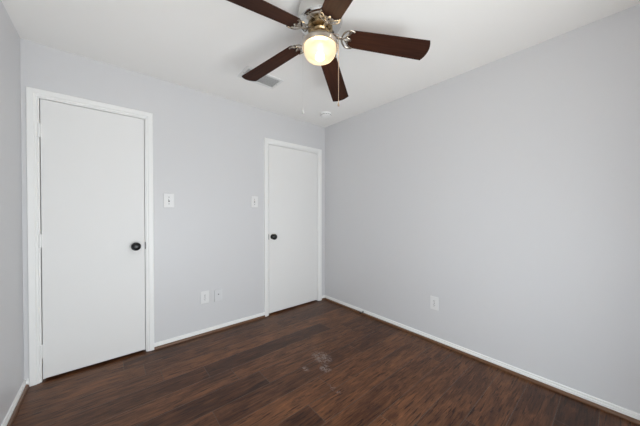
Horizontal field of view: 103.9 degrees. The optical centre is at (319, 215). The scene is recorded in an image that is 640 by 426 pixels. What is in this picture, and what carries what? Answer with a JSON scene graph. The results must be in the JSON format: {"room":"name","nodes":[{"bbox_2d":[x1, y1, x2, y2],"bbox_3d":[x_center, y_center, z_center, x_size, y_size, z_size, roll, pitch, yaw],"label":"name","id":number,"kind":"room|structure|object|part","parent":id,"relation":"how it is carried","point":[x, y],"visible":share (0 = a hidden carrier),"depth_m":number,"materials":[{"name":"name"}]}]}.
{"room":"empty bedroom","nodes":[
{"label":"empty bedroom","id":0,"kind":"room"},
{"bbox_2d":[0,0,23,425],"bbox_3d":[-1.116,0.001,0.517,0.120,2.440,3.370,0,1,-40],"label":"wall","id":1,"kind":"structure","parent":0,"point":[11,246],"depth_m":1.53,"materials":[{"name":"white paint"}]},
{"bbox_2d":[1,380,25,425],"bbox_3d":[-1.066,1.194,0.571,0.012,0.054,3.130,0,1,-40],"label":"baseboard","id":2,"kind":"structure","parent":1,"relation":"attached to","point":[8,416],"depth_m":1.54,"materials":[{"name":"white paint"}]},
{"bbox_2d":[7,384,28,425],"bbox_3d":[-1.056,1.210,0.580,0.014,0.022,3.130,0,1,-40],"label":"trim","id":3,"kind":"structure","parent":1,"relation":"attached to","point":[25,390],"depth_m":1.57,"materials":[{"name":"brown wood"}]},
{"bbox_2d":[20,38,324,381],"bbox_3d":[-1.044,-0.020,2.707,2.820,2.440,0.120,0,1,-40],"label":"wall","id":4,"kind":"structure","parent":0,"point":[208,149],"depth_m":2.47,"materials":[{"name":"white paint"}]},
{"bbox_2d":[26,86,153,386],"bbox_3d":[-1.812,0.151,2.048,0.743,2.112,0.136,0,1,-40],"label":"door frame","id":5,"kind":"structure","parent":4,"relation":"attached to","point":[33,95],"depth_m":1.80,"materials":[{"name":"white paint"}]},
{"bbox_2d":[37,99,144,378],"bbox_3d":[-1.778,0.173,1.993,0.632,2.027,0.097,0,1,-40],"label":"door","id":6,"kind":"structure","parent":4,"relation":"in","point":[91,239],"depth_m":1.98,"materials":[{"name":"white paint"}]},
{"bbox_2d":[164,193,173,207],"bbox_3d":[-1.394,-0.137,2.313,0.084,0.128,0.027,0,1,-40],"label":"light switch","id":7,"kind":"object","parent":4,"relation":"attached to","point":[168,198],"visible":1,"depth_m":2.31,"materials":[{"name":"white plastic"}]},
{"bbox_2d":[201,290,208,303],"bbox_3d":[-1.163,0.827,2.531,0.078,0.124,0.009,0,1,-40],"label":"wall outlet","id":8,"kind":"object","parent":4,"relation":"attached to","point":[205,294],"visible":1,"depth_m":2.53,"materials":[{"name":"white plastic"}]},
{"bbox_2d":[154,312,264,346],"bbox_3d":[-1.074,1.174,2.607,1.093,0.054,0.012,0,1,-40],"label":"baseboard","id":9,"kind":"structure","parent":4,"relation":"attached to","point":[170,340],"depth_m":2.53,"materials":[{"name":"white paint"}]},
{"bbox_2d":[154,315,264,349],"bbox_3d":[-1.065,1.191,2.597,1.093,0.022,0.014,0,1,-40],"label":"trim","id":10,"kind":"structure","parent":4,"relation":"attached to","point":[263,316],"depth_m":2.52,"materials":[{"name":"brown wood"}]},
{"bbox_2d":[214,289,221,301],"bbox_3d":[-1.058,0.833,2.610,0.078,0.122,0.022,0,1,-40],"label":"cable plate","id":11,"kind":"object","parent":4,"relation":"attached to","point":[217,293],"visible":1,"depth_m":2.60,"materials":[{"name":"white plastic"}]},
{"bbox_2d":[251,196,257,206],"bbox_3d":[-0.746,-0.154,2.866,0.080,0.126,0.022,0,1,-40],"label":"light switch","id":12,"kind":"object","parent":4,"relation":"attached to","point":[254,200],"visible":1,"depth_m":2.87,"materials":[{"name":"white plastic"}]},
{"bbox_2d":[264,137,321,316],"bbox_3d":[-0.356,0.139,3.281,0.886,2.112,0.136,0,1,-40],"label":"door frame","id":13,"kind":"structure","parent":4,"relation":"attached to","point":[267,141],"depth_m":3.00,"materials":[{"name":"white paint"}]},
{"bbox_2d":[269,144,318,312],"bbox_3d":[-0.307,0.162,3.238,0.774,2.027,0.097,0,1,-40],"label":"door","id":14,"kind":"structure","parent":4,"relation":"in","point":[293,173],"depth_m":3.22,"materials":[{"name":"white paint"}]},
{"bbox_2d":[1,0,639,126],"bbox_3d":[0.006,-1.278,1.455,3.060,0.100,3.370,0,1,-40],"label":"ceiling","id":15,"kind":"structure","parent":0,"point":[201,45],"depth_m":1.72,"materials":[{"name":"white paint"}]},
{"bbox_2d":[237,66,283,88],"bbox_3d":[-0.532,-1.230,2.255,0.356,0.010,0.204,0,1,-40],"label":"ceiling vent","id":16,"kind":"object","parent":15,"relation":"in","point":[269,81],"visible":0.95,"depth_m":2.29,"materials":[{"name":"white metal"}]},
{"bbox_2d":[320,111,331,117],"bbox_3d":[0.073,-1.224,3.060,0.138,0.038,0.138,0,1,-40],"label":"smoke detector","id":17,"kind":"object","parent":15,"relation":"attached to","point":[325,114],"visible":1,"depth_m":3.02,"materials":[{"name":"white plastic"}]},
{"bbox_2d":[227,0,429,113],"bbox_3d":[-0.044,-0.912,1.457,1.209,0.632,1.241,0,1,-40],"label":"ceiling fan","id":18,"kind":"object","parent":15,"relation":"hanging from","point":[320,21],"visible":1,"depth_m":1.45,"materials":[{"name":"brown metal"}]},
{"bbox_3d":[-0.313,-1.021,1.215,0.489,0.006,0.135,-8,19,-39],"label":"fan blade","id":19,"kind":"part","parent":18,"relation":"part of","materials":[{"name":"brown wood"}]},
{"bbox_3d":[-0.337,-1.024,1.708,0.489,0.006,0.135,-7,7,34],"label":"fan blade","id":20,"kind":"part","parent":18,"relation":"part of","materials":[{"name":"brown wood"}]},
{"bbox_3d":[0.000,-0.955,1.478,0.189,0.084,0.189,0,1,-40],"label":"lamp shade","id":21,"kind":"part","parent":18,"relation":"part of","materials":[{"name":"white glass"}]},
{"bbox_3d":[0.111,-1.003,1.867,0.135,0.006,0.489,-13,-12,14],"label":"fan blade","id":22,"kind":"part","parent":18,"relation":"part of","materials":[{"name":"brown wood"}]},
{"bbox_3d":[0.123,-1.016,1.088,0.135,0.006,0.489,12,3,-19],"label":"fan blade","id":23,"kind":"part","parent":18,"relation":"part of","materials":[{"name":"brown wood"}]},
{"bbox_3d":[0.078,-0.855,1.464,0.068,0.413,0.004,0,1,10],"label":"pull chain","id":24,"kind":"part","parent":18,"relation":"part of","materials":[{"name":"gold metal"}]},
{"bbox_3d":[0.407,-1.017,1.496,0.489,0.006,0.135,7,-13,-3],"label":"fan blade","id":25,"kind":"part","parent":18,"relation":"part of","materials":[{"name":"brown wood"}]},
{"bbox_2d":[12,300,639,425],"bbox_3d":[-0.311,1.259,1.853,3.060,0.100,4.350,0,1,-40],"label":"floor","id":26,"kind":"structure","parent":0,"point":[323,362],"depth_m":1.75,"materials":[{"name":"brown wood"}]},
{"bbox_2d":[325,4,639,413],"bbox_3d":[1.128,-0.017,2.416,0.120,2.440,3.370,0,1,-40],"label":"wall","id":27,"kind":"structure","parent":0,"point":[505,191],"depth_m":1.92,"materials":[{"name":"white paint"}]},
{"bbox_2d":[430,296,438,310],"bbox_3d":[1.084,0.833,2.377,0.009,0.124,0.078,0,1,-40],"label":"wall outlet","id":28,"kind":"object","parent":27,"relation":"attached to","point":[434,301],"visible":1,"depth_m":2.37,"materials":[{"name":"white plastic"}]},
{"bbox_2d":[325,295,639,419],"bbox_3d":[1.077,1.177,2.385,0.012,0.054,3.130,0,1,-40],"label":"baseboard","id":29,"kind":"structure","parent":27,"relation":"attached to","point":[601,402],"depth_m":1.90,"materials":[{"name":"white paint"}]},
{"bbox_2d":[325,298,639,424],"bbox_3d":[1.068,1.193,2.377,0.014,0.022,3.130,0,1,-40],"label":"trim","id":30,"kind":"structure","parent":27,"relation":"attached to","point":[628,418],"depth_m":1.89,"materials":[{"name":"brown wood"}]}
]}

